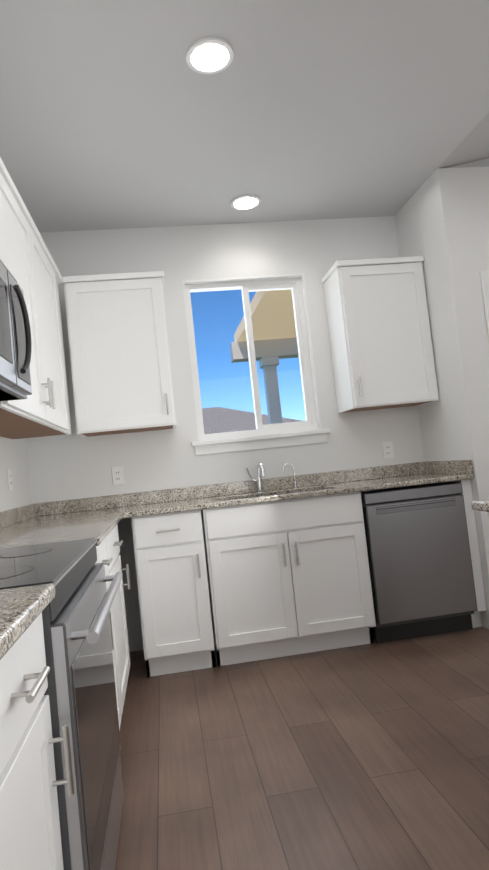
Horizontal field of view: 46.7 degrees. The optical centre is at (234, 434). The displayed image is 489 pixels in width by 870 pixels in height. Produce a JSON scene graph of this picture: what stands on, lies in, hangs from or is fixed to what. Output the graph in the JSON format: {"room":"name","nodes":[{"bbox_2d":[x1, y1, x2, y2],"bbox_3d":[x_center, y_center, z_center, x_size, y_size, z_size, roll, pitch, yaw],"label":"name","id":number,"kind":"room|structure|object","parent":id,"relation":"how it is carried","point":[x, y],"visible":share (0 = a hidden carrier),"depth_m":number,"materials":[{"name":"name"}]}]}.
{"room":"kitchen","nodes":[
{"label":"kitchen","id":0,"kind":"room"},
{"bbox_2d":[0,437,31,511],"bbox_3d":[-0.906,-0.175,-0.191,0.140,2.743,7.913,-6,-3,-8],"label":"wall","id":1,"kind":"structure","parent":0,"point":[13,455],"depth_m":3.23,"materials":[{"name":"paint"}]},
{"bbox_2d":[7,469,12,489],"bbox_3d":[-1.227,0.249,3.098,0.008,0.115,0.072,-6,-3,-8],"label":"electrical outlet","id":2,"kind":"object","parent":1,"relation":"attached to","point":[9,478],"visible":1,"depth_m":3.08,"materials":[{"name":"white plastic"}]},
{"bbox_2d":[0,260,31,400],"bbox_3d":[-0.837,-0.323,1.483,0.459,0.403,0.784,-6,-3,-8],"label":"over-the-range microwave","id":3,"kind":"object","parent":1,"relation":"attached to","point":[15,353],"visible":1,"depth_m":1.72,"materials":[{"name":"grey metal"}]},
{"bbox_2d":[0,503,39,528],"bbox_3d":[-1.149,0.420,2.696,0.020,0.082,1.702,-6,-3,-8],"label":"backsplash","id":4,"kind":"structure","parent":1,"relation":"attached to","point":[10,517],"depth_m":3.12,"materials":[{"name":"beige stone"}]},
{"bbox_2d":[0,157,51,432],"bbox_3d":[-1.014,-0.521,2.228,0.342,0.935,0.699,-6,-3,-8],"label":"upper cabinet","id":5,"kind":"object","parent":1,"relation":"attached to","point":[27,260],"depth_m":2.41,"materials":[{"name":"white wood"}]},
{"bbox_2d":[0,227,70,439],"bbox_3d":[-1.098,-0.477,2.888,0.342,0.935,0.886,-6,-3,-8],"label":"upper cabinet","id":6,"kind":"object","parent":1,"relation":"attached to","point":[50,276],"depth_m":2.98,"materials":[{"name":"white wood"}]},
{"bbox_2d":[27,216,423,651],"bbox_3d":[-0.030,-0.054,3.838,2.625,2.743,0.140,-6,-3,-8],"label":"wall","id":7,"kind":"structure","parent":0,"point":[73,465],"depth_m":3.78,"materials":[{"name":"paint"}]},
{"bbox_2d":[112,466,123,484],"bbox_3d":[-0.751,0.267,3.650,0.072,0.115,0.008,-6,-3,-8],"label":"electrical outlet","id":8,"kind":"object","parent":7,"relation":"attached to","point":[118,475],"visible":1,"depth_m":3.65,"materials":[{"name":"white plastic"}]},
{"bbox_2d":[63,271,176,436],"bbox_3d":[-0.696,-0.486,3.521,0.596,0.935,0.372,-6,-3,-8],"label":"upper cabinet","id":9,"kind":"object","parent":7,"relation":"attached to","point":[119,354],"visible":1,"depth_m":3.38,"materials":[{"name":"white wood"}]},
{"bbox_2d":[36,462,423,515],"bbox_3d":[0.023,0.353,3.733,2.619,0.082,0.023,-6,-3,-8],"label":"backsplash","id":10,"kind":"structure","parent":7,"relation":"attached to","point":[286,482],"depth_m":3.71,"materials":[{"name":"beige stone"}]},
{"bbox_2d":[183,273,329,455],"bbox_3d":[0.119,-0.481,3.865,0.937,1.173,0.180,-6,-3,-8],"label":"kitchen window","id":11,"kind":"structure","parent":7,"relation":"in","point":[309,430],"depth_m":3.86,"materials":[{"name":"white"}]},
{"bbox_2d":[321,256,438,412],"bbox_3d":[0.957,-0.646,3.741,0.584,0.935,0.372,-6,-3,-8],"label":"upper cabinet","id":12,"kind":"object","parent":7,"relation":"attached to","point":[382,354],"visible":1,"depth_m":3.61,"materials":[{"name":"white wood"}]},
{"bbox_2d":[382,441,393,458],"bbox_3d":[1.055,0.109,3.889,0.072,0.115,0.008,-6,-3,-8],"label":"electrical outlet","id":13,"kind":"object","parent":7,"relation":"attached to","point":[388,452],"visible":1,"depth_m":3.89,"materials":[{"name":"white plastic"}]},
{"bbox_2d":[0,0,488,232],"bbox_3d":[2.314,-2.289,0.694,7.130,0.886,8.580,-6,-3,-8],"label":"ceiling","id":14,"kind":"structure","parent":0,"point":[118,114],"depth_m":2.61,"materials":[{"name":"paint"}]},
{"bbox_2d":[186,37,233,73],"bbox_3d":[-0.099,-1.503,2.257,0.190,0.013,0.190,-6,-3,-8],"label":"recessed light","id":15,"kind":"object","parent":14,"relation":"in","point":[210,55],"visible":0.96,"depth_m":2.24,"materials":[{"name":"white plastic"}]},
{"bbox_2d":[231,194,260,209],"bbox_3d":[0.070,-1.453,3.554,0.190,0.013,0.190,-6,-3,-8],"label":"recessed light","id":16,"kind":"object","parent":14,"relation":"in","point":[246,202],"visible":1,"depth_m":3.54,"materials":[{"name":"white plastic"}]},
{"bbox_2d":[115,627,488,869],"bbox_3d":[2.647,0.925,0.525,7.130,0.100,8.580,-6,-3,-8],"label":"floor","id":17,"kind":"structure","parent":0,"point":[374,755],"depth_m":2.09,"materials":[{"name":"brown wood"}]},
{"bbox_2d":[0,612,73,869],"bbox_3d":[-0.572,0.781,0.854,0.605,0.884,0.452,-6,-3,-8],"label":"base cabinet","id":18,"kind":"object","parent":17,"relation":"on","point":[30,835],"visible":0.96,"depth_m":0.95,"materials":[{"name":"white wood"}]},
{"bbox_2d":[0,584,55,659],"bbox_3d":[-0.623,0.326,0.865,0.595,0.030,0.477,-6,-3,-8],"label":"countertop","id":19,"kind":"structure","parent":18,"relation":"on","point":[22,609],"depth_m":0.95,"materials":[{"name":"stone"}]},
{"bbox_2d":[0,538,123,869],"bbox_3d":[-0.636,0.654,1.485,0.661,1.215,0.788,-6,-3,-8],"label":"range","id":20,"kind":"object","parent":17,"relation":"on","point":[81,691],"visible":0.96,"depth_m":1.30,"materials":[{"name":"grey metal"}]},
{"bbox_2d":[96,539,121,730],"bbox_3d":[-0.729,0.862,2.092,0.605,0.884,0.457,-6,-3,-8],"label":"base cabinet","id":21,"kind":"object","parent":17,"relation":"on","point":[101,553],"visible":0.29,"depth_m":2.27,"materials":[{"name":"white wood"}]},
{"bbox_2d":[105,524,129,714],"bbox_3d":[-0.802,0.900,2.669,0.605,0.884,0.705,-6,-3,-8],"label":"base cabinet","id":22,"kind":"object","parent":17,"relation":"on","point":[113,544],"visible":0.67,"depth_m":2.68,"materials":[{"name":"white wood"}]},
{"bbox_2d":[0,513,122,548],"bbox_3d":[-0.823,0.429,2.442,0.595,0.030,1.117,-6,-3,-8],"label":"countertop","id":23,"kind":"structure","parent":22,"relation":"on","point":[100,528],"depth_m":2.34,"materials":[{"name":"stone"}]},
{"bbox_2d":[131,510,215,676],"bbox_3d":[-0.362,0.890,3.343,0.380,0.884,0.628,-6,-3,-8],"label":"base cabinet","id":24,"kind":"object","parent":17,"relation":"on","point":[174,598],"visible":0.92,"depth_m":3.08,"materials":[{"name":"white wood"}]},
{"bbox_2d":[201,492,375,665],"bbox_3d":[0.287,0.827,3.430,0.912,0.884,0.628,-6,-3,-8],"label":"base cabinet","id":25,"kind":"object","parent":17,"relation":"on","point":[288,577],"visible":0.98,"depth_m":3.17,"materials":[{"name":"white wood"}]},
{"bbox_2d":[11,474,473,525],"bbox_3d":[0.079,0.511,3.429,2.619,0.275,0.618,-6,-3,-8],"label":"countertop","id":26,"kind":"structure","parent":25,"relation":"on","point":[260,497],"depth_m":3.25,"materials":[{"name":"stone"}]},
{"bbox_2d":[246,462,298,491],"bbox_3d":[0.257,0.266,3.642,0.340,0.196,0.229,-6,-3,-8],"label":"kitchen faucet","id":27,"kind":"object","parent":26,"relation":"on","point":[260,472],"visible":0.94,"depth_m":3.70,"materials":[{"name":"silver metal"}]},
{"bbox_2d":[361,482,477,642],"bbox_3d":[1.046,0.762,3.530,0.597,0.868,0.575,-6,-3,-8],"label":"dishwasher","id":28,"kind":"object","parent":17,"relation":"on","point":[420,562],"visible":0.96,"depth_m":3.26,"materials":[{"name":"grey metal"}]},
{"bbox_2d":[450,479,486,627],"bbox_3d":[1.390,0.715,3.469,0.060,0.884,0.300,-6,-3,-8],"label":"cabinet filler","id":29,"kind":"object","parent":17,"relation":"on","point":[474,552],"visible":0.41,"depth_m":3.33,"materials":[{"name":"white wood"}]},
{"bbox_3d":[1.283,0.606,1.173,0.757,0.884,1.367,-6,-3,-8],"label":"cabinet","id":30,"kind":"object","parent":17,"relation":"on","visible":0},
{"bbox_2d":[471,499,488,511],"bbox_3d":[1.292,0.145,1.194,0.878,0.030,1.436,-6,-3,-8],"label":"countertop","id":31,"kind":"structure","parent":30,"relation":"on","point":[480,505],"depth_m":1.79,"materials":[{"name":"stone"}]},
{"bbox_2d":[395,168,488,628],"bbox_3d":[1.364,-0.206,3.705,0.120,2.743,0.775,-6,-3,-8],"label":"wall","id":32,"kind":"structure","parent":0,"point":[454,422],"depth_m":3.40,"materials":[{"name":"paint"}]},
{"bbox_2d":[420,460,473,473],"bbox_3d":[1.346,0.209,3.593,0.020,0.082,0.581,-6,-3,-8],"label":"backsplash","id":33,"kind":"structure","parent":32,"relation":"attached to","point":[452,466],"depth_m":3.55,"materials":[{"name":"beige stone"}]},
{"bbox_2d":[448,158,488,419],"bbox_3d":[3.386,-0.850,3.673,4.225,3.604,0.120,-6,-3,-8],"label":"wall","id":34,"kind":"structure","parent":0,"point":[473,182],"depth_m":3.39,"materials":[{"name":"paint"}]},
{"bbox_2d":[480,271,488,339],"bbox_3d":[2.224,0.013,3.438,1.342,2.099,0.179,-6,-3,-8],"label":"pantry doors","id":35,"kind":"structure","parent":34,"relation":"in","point":[484,276],"depth_m":3.35,"materials":[{"name":"white wood"}]},
{"label":"outside","id":36,"kind":"structure","parent":0,"visible":0},
{"bbox_3d":[4.552,3.919,47.896,100.000,0.100,84.800,-6,-3,-8],"label":"ground","id":37,"kind":"structure","parent":36,"visible":0},
{"bbox_2d":[202,407,301,433],"bbox_3d":[-1.417,1.069,33.587,15.800,5.300,9.800,-6,-3,-8],"label":"house","id":38,"kind":"structure","parent":37,"relation":"on","point":[240,422],"depth_m":31.76,"materials":[{"name":"beige"}]},
{"bbox_2d":[259,356,282,423],"bbox_3d":[0.552,0.603,6.543,0.200,3.000,0.200,-6,-3,-8],"label":"porch post","id":39,"kind":"object","parent":37,"relation":"on","point":[273,399],"depth_m":6.53,"materials":[{"name":"white"}]},
{"bbox_2d":[230,289,298,362],"bbox_3d":[0.555,-1.128,5.416,0.900,0.320,2.657,-6,-3,-8],"label":"porch roof","id":40,"kind":"structure","parent":39,"relation":"on","point":[271,343],"depth_m":6.09,"materials":[{"name":"beige"}]}
]}

